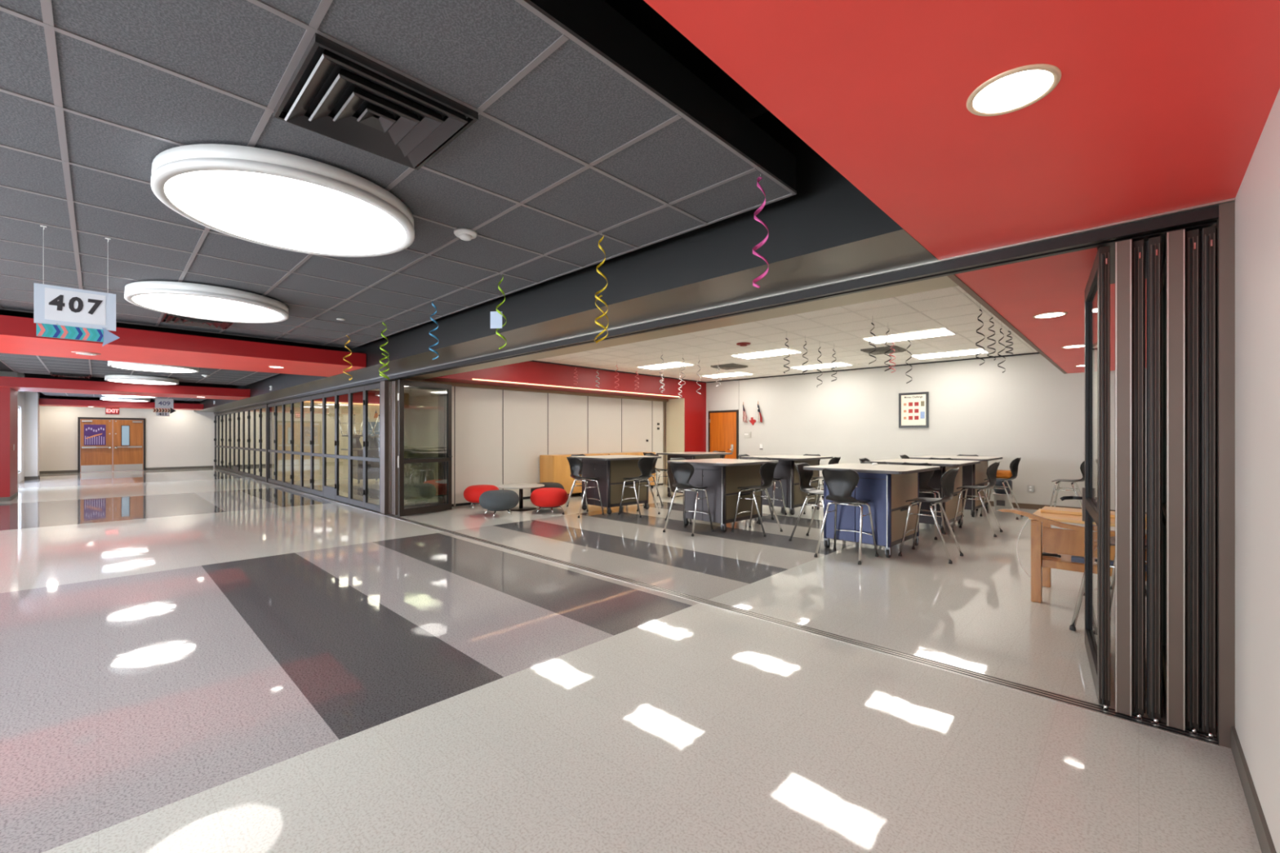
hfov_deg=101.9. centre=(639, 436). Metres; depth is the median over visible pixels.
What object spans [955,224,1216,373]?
ceiling
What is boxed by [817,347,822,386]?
streamer
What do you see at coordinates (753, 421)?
cutout
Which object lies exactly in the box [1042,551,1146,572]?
shelf
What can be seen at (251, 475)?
door
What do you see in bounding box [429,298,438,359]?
streamer
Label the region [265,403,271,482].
post
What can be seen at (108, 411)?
exit sign
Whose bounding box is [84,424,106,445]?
poster
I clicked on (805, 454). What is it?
stool
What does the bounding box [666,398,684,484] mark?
wall panel
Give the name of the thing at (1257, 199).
wall
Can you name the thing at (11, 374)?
wall
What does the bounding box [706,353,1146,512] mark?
wall
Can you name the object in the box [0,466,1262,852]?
floor
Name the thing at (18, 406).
window
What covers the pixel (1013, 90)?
recessed light
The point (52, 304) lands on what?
hanging sign
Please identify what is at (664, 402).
wall partition
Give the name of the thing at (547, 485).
pouf
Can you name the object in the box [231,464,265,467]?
baseboard
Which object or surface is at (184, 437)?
wall
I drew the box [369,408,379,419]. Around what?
poster
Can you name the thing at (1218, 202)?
trim
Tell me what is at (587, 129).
ceiling
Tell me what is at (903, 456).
stool
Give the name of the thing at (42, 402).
beam
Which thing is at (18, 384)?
beam
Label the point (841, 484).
stool
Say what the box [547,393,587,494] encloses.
partition panel
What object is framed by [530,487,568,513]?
pouf
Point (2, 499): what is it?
baseboard
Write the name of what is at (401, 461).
door
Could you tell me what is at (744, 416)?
flag
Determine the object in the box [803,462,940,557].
table
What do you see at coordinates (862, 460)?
stool
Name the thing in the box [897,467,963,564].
stool
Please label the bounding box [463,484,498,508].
pouf
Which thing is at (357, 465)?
table
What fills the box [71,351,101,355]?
recessed light
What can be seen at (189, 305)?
diffuser
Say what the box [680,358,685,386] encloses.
streamer
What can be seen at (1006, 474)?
pillow
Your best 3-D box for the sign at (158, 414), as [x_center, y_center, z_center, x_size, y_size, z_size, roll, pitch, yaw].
[-13.959,-0.645,15.203,0.009,0.110,0.280,0,0,44]
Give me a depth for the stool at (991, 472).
7.50 m
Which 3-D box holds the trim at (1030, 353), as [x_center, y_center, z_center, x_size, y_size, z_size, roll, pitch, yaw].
[2.105,-1.585,9.485,8.300,0.026,8.200,0,0,44]
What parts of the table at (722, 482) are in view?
door, rail, door, corner post, panel, corner post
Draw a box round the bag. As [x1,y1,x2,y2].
[993,480,1012,493]
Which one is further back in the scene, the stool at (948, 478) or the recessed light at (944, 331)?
the recessed light at (944, 331)
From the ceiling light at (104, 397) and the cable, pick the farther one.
the ceiling light at (104, 397)
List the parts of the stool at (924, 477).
leg, leg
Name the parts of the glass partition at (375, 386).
folding door panel, folding door panel, folding door panel, folding door panel, folding door panel, folding door panel, folding door panel, folding door panel, folding door panel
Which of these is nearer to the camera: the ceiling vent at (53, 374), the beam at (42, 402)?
the ceiling vent at (53, 374)
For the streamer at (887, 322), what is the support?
hanging from the ceiling at (842, 329)
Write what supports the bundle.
on the wooden desk at (1065, 543)
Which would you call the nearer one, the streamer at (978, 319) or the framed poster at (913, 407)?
the streamer at (978, 319)
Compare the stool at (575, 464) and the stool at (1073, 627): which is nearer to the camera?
the stool at (1073, 627)
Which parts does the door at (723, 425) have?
handle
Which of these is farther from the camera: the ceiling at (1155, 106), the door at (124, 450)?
the door at (124, 450)
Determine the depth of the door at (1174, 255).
2.54 m
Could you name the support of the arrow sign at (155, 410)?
hanging from the hanging sign at (159, 402)
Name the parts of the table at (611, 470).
corner post, door, rail, door, corner post, panel, corner post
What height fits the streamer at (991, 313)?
0.644 m
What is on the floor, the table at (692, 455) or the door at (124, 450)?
the table at (692, 455)
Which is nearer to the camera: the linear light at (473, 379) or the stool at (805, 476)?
the stool at (805, 476)
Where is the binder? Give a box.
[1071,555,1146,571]
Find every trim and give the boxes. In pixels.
[215,197,1235,412]
[314,390,379,404]
[529,352,1039,382]
[738,380,739,409]
[947,274,1066,373]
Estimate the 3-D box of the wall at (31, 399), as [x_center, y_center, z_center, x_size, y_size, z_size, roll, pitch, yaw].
[-20.020,-0.300,17.051,0.700,3.400,0.370,0,0,44]
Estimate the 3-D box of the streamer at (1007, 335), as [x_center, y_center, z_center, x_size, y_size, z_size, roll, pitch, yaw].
[5.258,-1.376,7.400,0.091,0.440,0.091,0,0,44]
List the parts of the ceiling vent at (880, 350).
frame, cone blade, cone blade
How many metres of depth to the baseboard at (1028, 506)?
9.97 m
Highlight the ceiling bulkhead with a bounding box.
[0,0,768,373]
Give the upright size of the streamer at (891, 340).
0.605 m
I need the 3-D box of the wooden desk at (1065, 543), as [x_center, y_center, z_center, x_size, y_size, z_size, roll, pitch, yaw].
[3.986,1.017,4.228,1.685,0.766,0.720,0,0,44]
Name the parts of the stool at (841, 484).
leg, leg, leg, leg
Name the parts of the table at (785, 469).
door, rail, door, corner post, panel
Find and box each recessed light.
[71,351,101,355]
[268,365,284,368]
[638,361,693,369]
[702,372,753,377]
[732,348,801,359]
[790,362,853,369]
[862,328,956,343]
[911,348,989,359]
[966,63,1061,115]
[1032,311,1067,318]
[1061,344,1084,348]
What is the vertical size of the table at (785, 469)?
1.015 m
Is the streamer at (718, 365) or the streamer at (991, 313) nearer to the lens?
the streamer at (991, 313)
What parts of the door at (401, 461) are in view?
frame, folding door panel, folding door panel, folding door panel, folding door panel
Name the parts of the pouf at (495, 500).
plate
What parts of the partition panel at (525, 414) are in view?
edge trim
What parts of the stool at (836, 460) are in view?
leg, leg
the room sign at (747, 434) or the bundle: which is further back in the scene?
the room sign at (747, 434)
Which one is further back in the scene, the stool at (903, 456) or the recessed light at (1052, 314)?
the stool at (903, 456)
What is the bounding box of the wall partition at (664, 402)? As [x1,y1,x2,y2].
[662,401,666,484]
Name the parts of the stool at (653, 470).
leg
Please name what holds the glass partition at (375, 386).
on the track at (1146, 722)
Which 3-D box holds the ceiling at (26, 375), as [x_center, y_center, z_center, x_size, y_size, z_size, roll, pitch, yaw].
[-15.861,-1.466,16.257,7.008,0.208,3.953,0,0,44]
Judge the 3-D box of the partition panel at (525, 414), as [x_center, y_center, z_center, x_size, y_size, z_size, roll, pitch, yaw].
[-2.562,0.200,11.623,0.068,2.400,1.180,0,0,44]
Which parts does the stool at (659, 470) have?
leg, leg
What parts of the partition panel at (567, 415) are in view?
edge trim, panel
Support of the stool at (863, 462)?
on the floor
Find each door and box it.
[77,417,145,472]
[213,404,265,480]
[388,379,452,516]
[708,409,738,458]
[1059,225,1217,739]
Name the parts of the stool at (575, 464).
leg, leg, leg, leg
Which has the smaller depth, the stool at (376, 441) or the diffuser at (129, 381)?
the diffuser at (129, 381)
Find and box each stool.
[338,414,363,448]
[352,414,379,448]
[368,414,379,448]
[562,457,604,518]
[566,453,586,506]
[617,457,660,517]
[625,453,662,508]
[643,452,672,498]
[662,461,713,536]
[665,457,692,524]
[712,450,725,458]
[731,461,782,537]
[737,453,771,506]
[747,457,773,523]
[754,457,786,518]
[788,462,844,541]
[803,453,822,508]
[803,457,840,514]
[813,467,878,564]
[858,457,870,462]
[860,461,888,464]
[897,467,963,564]
[899,454,909,458]
[901,462,946,540]
[928,457,964,520]
[951,461,1003,537]
[956,454,978,511]
[979,457,1023,519]
[1049,460,1084,507]
[1069,536,1146,631]
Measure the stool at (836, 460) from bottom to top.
1.038 m
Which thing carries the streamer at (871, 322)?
hanging from the ceiling at (842, 329)
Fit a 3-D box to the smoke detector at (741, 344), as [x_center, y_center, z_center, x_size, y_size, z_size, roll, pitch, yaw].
[1.784,-1.576,8.948,0.240,0.048,0.240,0,0,44]
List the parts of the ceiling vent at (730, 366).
frame, cone blade, cone blade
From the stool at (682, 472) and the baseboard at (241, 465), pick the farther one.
the baseboard at (241, 465)
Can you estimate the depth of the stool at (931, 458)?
8.80 m
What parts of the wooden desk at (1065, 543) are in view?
leg, leg, curved rail, rail, drawer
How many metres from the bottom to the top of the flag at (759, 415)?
0.583 m
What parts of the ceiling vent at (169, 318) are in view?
cone blade, cone blade, cone blade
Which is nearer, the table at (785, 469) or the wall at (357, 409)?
the table at (785, 469)
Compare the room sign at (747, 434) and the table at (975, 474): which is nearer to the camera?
the table at (975, 474)
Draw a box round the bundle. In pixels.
[1042,551,1061,557]
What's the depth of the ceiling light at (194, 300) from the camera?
4.91 m
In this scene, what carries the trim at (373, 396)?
attached to the wall at (357, 409)
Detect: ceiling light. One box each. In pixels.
[100,395,150,401]
[101,394,156,398]
[104,374,178,385]
[107,360,199,373]
[124,280,288,323]
[151,143,414,257]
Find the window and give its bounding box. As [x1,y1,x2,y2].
[17,406,19,472]
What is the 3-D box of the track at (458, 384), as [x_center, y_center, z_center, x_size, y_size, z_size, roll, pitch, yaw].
[-1.890,-1.034,12.305,0.170,0.068,7.635,0,0,44]
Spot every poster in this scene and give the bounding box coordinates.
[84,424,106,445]
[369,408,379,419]
[898,391,928,427]
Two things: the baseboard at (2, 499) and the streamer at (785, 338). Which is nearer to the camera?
the streamer at (785, 338)
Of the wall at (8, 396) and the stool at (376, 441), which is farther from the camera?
the stool at (376, 441)
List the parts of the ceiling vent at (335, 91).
cone blade, cone blade, cone blade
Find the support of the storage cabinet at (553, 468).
on the floor
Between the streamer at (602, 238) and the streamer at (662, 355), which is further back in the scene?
the streamer at (662, 355)
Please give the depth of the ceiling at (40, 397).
18.89 m
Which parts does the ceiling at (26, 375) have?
edge trim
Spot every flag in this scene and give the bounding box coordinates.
[742,401,747,422]
[757,401,762,422]
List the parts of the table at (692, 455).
corner post, door, rail, panel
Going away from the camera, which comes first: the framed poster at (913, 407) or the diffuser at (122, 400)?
the framed poster at (913, 407)
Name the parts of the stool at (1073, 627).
leg, leg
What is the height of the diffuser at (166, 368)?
0.006 m
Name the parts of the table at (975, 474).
door, corner post, panel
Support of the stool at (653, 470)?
on the floor
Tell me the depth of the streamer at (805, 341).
8.21 m
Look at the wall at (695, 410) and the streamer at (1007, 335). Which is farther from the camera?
the wall at (695, 410)
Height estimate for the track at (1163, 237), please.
0.055 m
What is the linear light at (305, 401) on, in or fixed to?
attached to the wall at (357, 409)
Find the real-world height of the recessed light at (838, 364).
0.006 m
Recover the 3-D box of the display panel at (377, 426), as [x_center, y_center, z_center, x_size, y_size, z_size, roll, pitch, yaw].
[-9.163,0.175,18.120,0.078,1.350,0.650,0,0,44]
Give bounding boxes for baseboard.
[0,491,17,502]
[24,475,39,479]
[39,466,213,474]
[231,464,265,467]
[821,488,1146,513]
[1231,726,1276,852]
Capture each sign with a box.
[33,225,115,331]
[36,322,119,346]
[105,407,119,414]
[153,408,176,413]
[155,398,173,408]
[156,412,169,416]
[744,431,751,437]
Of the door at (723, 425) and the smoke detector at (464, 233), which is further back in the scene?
the door at (723, 425)
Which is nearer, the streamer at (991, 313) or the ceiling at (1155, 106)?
the ceiling at (1155, 106)
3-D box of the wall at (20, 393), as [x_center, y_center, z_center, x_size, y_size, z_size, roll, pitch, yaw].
[-17.429,-0.300,14.335,6.800,3.400,0.140,0,0,44]
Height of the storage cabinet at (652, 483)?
0.974 m
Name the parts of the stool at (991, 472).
leg, leg, leg, leg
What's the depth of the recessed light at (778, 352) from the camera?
10.03 m
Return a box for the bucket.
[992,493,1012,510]
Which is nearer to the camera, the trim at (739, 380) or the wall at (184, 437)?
the trim at (739, 380)
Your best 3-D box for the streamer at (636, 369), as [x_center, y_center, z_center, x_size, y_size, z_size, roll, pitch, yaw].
[-0.070,-1.314,11.583,0.091,0.564,0.091,0,0,44]
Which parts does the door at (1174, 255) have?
lever handle, lock plate, folding door panel, pane, pane, frame, pivot rod, folding door panel, pivot rod, folding door panel, pivot rod, folding door panel, pivot rod, folding door panel, pivot rod, folding door panel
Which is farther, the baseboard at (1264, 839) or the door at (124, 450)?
the door at (124, 450)
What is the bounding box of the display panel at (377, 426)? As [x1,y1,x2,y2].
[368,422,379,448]
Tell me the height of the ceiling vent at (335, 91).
0.049 m
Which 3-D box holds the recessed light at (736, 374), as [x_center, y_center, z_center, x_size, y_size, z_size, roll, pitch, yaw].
[2.270,-1.593,13.555,1.220,0.006,0.610,0,0,44]
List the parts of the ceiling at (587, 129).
edge trim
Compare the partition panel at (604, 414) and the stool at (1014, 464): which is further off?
the partition panel at (604, 414)
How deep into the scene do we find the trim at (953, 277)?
4.48 m
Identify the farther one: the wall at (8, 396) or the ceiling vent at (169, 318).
the wall at (8, 396)
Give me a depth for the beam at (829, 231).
3.78 m
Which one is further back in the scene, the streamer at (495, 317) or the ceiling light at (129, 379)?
the ceiling light at (129, 379)
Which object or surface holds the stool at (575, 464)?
on the floor
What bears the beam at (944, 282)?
attached to the wall header
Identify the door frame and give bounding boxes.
[1216,200,1235,748]
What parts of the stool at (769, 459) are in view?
leg, leg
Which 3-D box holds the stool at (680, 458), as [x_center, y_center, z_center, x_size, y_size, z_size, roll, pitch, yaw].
[0.796,0.881,8.662,0.558,1.038,0.538,0,0,44]
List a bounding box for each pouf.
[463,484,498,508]
[479,489,519,516]
[530,482,564,493]
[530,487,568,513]
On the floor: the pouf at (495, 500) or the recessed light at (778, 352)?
the pouf at (495, 500)
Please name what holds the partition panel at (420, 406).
on the floor
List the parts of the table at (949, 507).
door, corner post, panel, corner post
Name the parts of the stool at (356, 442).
leg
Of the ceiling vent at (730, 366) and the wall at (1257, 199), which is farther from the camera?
the ceiling vent at (730, 366)
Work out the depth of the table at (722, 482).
7.80 m
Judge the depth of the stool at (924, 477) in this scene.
7.18 m
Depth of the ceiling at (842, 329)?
8.85 m
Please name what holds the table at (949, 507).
on the floor
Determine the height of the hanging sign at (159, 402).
0.544 m
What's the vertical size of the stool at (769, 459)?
1.038 m
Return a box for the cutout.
[749,417,755,425]
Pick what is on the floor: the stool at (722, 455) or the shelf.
the stool at (722, 455)
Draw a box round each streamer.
[342,334,351,380]
[378,322,389,380]
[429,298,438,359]
[490,275,506,349]
[573,367,577,385]
[594,235,608,343]
[614,364,618,388]
[635,368,639,389]
[659,355,664,390]
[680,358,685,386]
[696,360,701,394]
[715,364,720,386]
[752,173,768,288]
[783,337,789,373]
[802,341,808,374]
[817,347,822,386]
[831,349,836,382]
[868,322,876,364]
[884,322,891,371]
[888,340,895,373]
[905,339,911,383]
[975,309,984,365]
[986,313,995,359]
[997,328,1005,373]
[1004,330,1013,355]
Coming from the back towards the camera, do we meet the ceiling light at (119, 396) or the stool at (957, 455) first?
the ceiling light at (119, 396)
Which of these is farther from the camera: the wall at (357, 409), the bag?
the wall at (357, 409)
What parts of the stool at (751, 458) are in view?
leg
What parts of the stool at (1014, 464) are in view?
leg, leg, leg, leg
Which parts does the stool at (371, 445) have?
leg, leg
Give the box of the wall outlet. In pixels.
[1026,484,1033,492]
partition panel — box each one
[404,386,454,506]
[454,386,502,506]
[502,390,547,499]
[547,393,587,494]
[587,395,622,453]
[622,398,652,452]
[652,400,663,485]
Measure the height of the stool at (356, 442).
1.038 m
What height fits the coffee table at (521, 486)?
0.458 m
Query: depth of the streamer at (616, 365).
10.98 m
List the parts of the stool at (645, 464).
leg, leg, leg, leg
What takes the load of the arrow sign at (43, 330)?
hanging from the hanging sign at (52, 304)
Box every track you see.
[213,204,1218,413]
[213,467,1218,746]
[391,378,668,401]
[1096,219,1217,284]
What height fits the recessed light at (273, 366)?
0.006 m
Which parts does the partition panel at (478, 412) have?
edge trim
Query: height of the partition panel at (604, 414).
2.400 m
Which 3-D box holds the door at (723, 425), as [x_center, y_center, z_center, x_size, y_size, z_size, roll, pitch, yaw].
[2.363,0.330,14.854,1.015,2.140,0.116,0,0,44]
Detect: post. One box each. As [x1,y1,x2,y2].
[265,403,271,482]
[380,380,391,514]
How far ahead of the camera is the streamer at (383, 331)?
6.08 m
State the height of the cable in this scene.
0.684 m
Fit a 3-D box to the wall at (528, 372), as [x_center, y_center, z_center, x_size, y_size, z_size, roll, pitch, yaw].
[-1.144,-1.385,12.598,0.700,0.630,8.210,0,0,44]
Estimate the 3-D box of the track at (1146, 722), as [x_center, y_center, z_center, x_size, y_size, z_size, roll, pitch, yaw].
[-8.052,1.397,12.651,29.660,0.006,0.100,0,0,44]
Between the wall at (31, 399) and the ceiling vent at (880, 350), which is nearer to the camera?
the ceiling vent at (880, 350)
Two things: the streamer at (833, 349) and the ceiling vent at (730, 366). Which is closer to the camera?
the streamer at (833, 349)
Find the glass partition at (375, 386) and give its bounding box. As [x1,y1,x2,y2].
[267,382,380,511]
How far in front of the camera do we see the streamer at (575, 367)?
11.35 m
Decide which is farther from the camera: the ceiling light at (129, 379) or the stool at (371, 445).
the stool at (371, 445)
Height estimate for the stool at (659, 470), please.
1.038 m
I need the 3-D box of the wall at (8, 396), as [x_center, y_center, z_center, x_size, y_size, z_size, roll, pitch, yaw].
[-14.979,0.065,10.894,1.500,2.670,2.370,0,0,44]
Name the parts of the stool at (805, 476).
leg, leg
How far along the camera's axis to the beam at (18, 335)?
6.75 m
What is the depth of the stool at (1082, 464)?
8.75 m
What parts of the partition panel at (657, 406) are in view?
edge trim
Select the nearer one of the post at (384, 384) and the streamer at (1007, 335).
the streamer at (1007, 335)
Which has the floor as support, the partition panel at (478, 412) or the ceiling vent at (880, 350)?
the partition panel at (478, 412)
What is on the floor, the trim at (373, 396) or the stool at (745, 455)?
the stool at (745, 455)
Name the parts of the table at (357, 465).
panel, corner post, door, rail, door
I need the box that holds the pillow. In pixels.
[995,470,1012,479]
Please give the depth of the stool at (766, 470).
7.46 m
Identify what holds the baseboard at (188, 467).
attached to the wall at (184, 437)
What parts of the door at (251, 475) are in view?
folding door panel, pane, pane, folding door panel, pane, pane, folding door panel, pane, pane, folding door panel, pane, pane, folding door panel, folding door panel, folding door panel, folding door panel, folding door panel, folding door panel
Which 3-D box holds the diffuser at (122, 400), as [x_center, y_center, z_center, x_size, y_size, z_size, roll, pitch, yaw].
[-17.981,-1.257,18.164,1.144,0.006,1.144,0,0,44]
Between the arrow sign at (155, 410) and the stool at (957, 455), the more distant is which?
the arrow sign at (155, 410)
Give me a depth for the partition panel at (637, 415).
14.17 m
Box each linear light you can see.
[305,400,379,404]
[472,378,679,397]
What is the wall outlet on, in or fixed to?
attached to the wall at (1033, 411)
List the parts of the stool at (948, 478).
leg, leg, leg, leg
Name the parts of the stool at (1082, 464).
leg, leg, leg, leg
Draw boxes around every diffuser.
[102,399,147,401]
[103,395,153,397]
[108,379,175,384]
[111,364,195,372]
[132,293,283,322]
[164,169,405,254]
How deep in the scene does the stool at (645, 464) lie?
9.19 m
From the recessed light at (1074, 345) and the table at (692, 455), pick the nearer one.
the recessed light at (1074, 345)
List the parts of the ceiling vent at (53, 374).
cone blade, cone blade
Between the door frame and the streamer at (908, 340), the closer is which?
the door frame
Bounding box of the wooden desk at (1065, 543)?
[998,506,1146,603]
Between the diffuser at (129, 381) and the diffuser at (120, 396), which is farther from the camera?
the diffuser at (120, 396)
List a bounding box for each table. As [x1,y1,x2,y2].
[340,448,379,484]
[497,483,544,511]
[568,454,661,514]
[656,451,732,497]
[666,458,778,532]
[741,454,833,515]
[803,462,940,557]
[871,458,980,533]
[909,455,1002,517]
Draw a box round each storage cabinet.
[539,453,608,496]
[599,452,655,488]
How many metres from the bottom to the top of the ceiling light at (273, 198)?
0.118 m
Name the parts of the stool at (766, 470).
leg, leg, leg, leg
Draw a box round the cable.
[1016,519,1031,577]
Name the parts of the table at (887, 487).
corner post, door, door, rail, corner post, panel, corner post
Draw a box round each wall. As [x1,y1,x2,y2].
[0,370,17,491]
[0,386,17,497]
[17,373,24,483]
[24,391,39,476]
[39,391,265,471]
[271,390,379,481]
[422,360,706,399]
[684,398,706,452]
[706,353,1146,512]
[1235,88,1279,852]
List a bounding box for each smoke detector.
[453,227,477,240]
[736,342,751,346]
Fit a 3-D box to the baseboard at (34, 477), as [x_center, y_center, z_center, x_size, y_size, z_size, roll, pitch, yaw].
[-19.980,1.350,17.083,0.712,0.100,0.292,0,0,44]
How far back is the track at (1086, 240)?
3.35 m
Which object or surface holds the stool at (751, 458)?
on the floor
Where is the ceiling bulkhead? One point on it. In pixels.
(639, 13)
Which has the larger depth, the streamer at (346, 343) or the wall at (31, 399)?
the wall at (31, 399)
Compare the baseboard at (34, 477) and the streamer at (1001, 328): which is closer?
the streamer at (1001, 328)
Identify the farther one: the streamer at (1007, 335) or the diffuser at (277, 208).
the streamer at (1007, 335)
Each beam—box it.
[0,315,366,377]
[0,376,250,399]
[39,398,203,410]
[194,111,938,412]
[404,275,958,380]
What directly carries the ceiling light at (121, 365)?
attached to the ceiling at (587, 129)
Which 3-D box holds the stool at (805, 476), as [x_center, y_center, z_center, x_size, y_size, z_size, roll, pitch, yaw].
[2.373,0.881,6.955,0.558,1.038,0.538,0,0,44]
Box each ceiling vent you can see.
[49,372,91,378]
[160,312,234,329]
[273,32,478,169]
[710,363,747,369]
[860,345,906,355]
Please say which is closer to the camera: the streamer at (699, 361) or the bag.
the bag
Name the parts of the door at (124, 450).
kick plate, kick plate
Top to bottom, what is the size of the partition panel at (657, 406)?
2.400 m
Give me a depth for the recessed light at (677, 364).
11.78 m
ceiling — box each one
[0,0,796,385]
[24,373,232,400]
[39,395,199,404]
[534,285,1038,382]
[644,0,1279,259]
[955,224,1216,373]
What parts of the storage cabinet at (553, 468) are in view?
door, door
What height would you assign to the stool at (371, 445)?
1.038 m
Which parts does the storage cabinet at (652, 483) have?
door, door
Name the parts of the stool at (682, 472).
leg, leg, leg, leg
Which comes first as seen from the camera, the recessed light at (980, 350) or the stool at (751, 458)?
the stool at (751, 458)
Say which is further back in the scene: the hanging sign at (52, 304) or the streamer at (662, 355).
the streamer at (662, 355)
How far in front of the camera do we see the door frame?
2.34 m

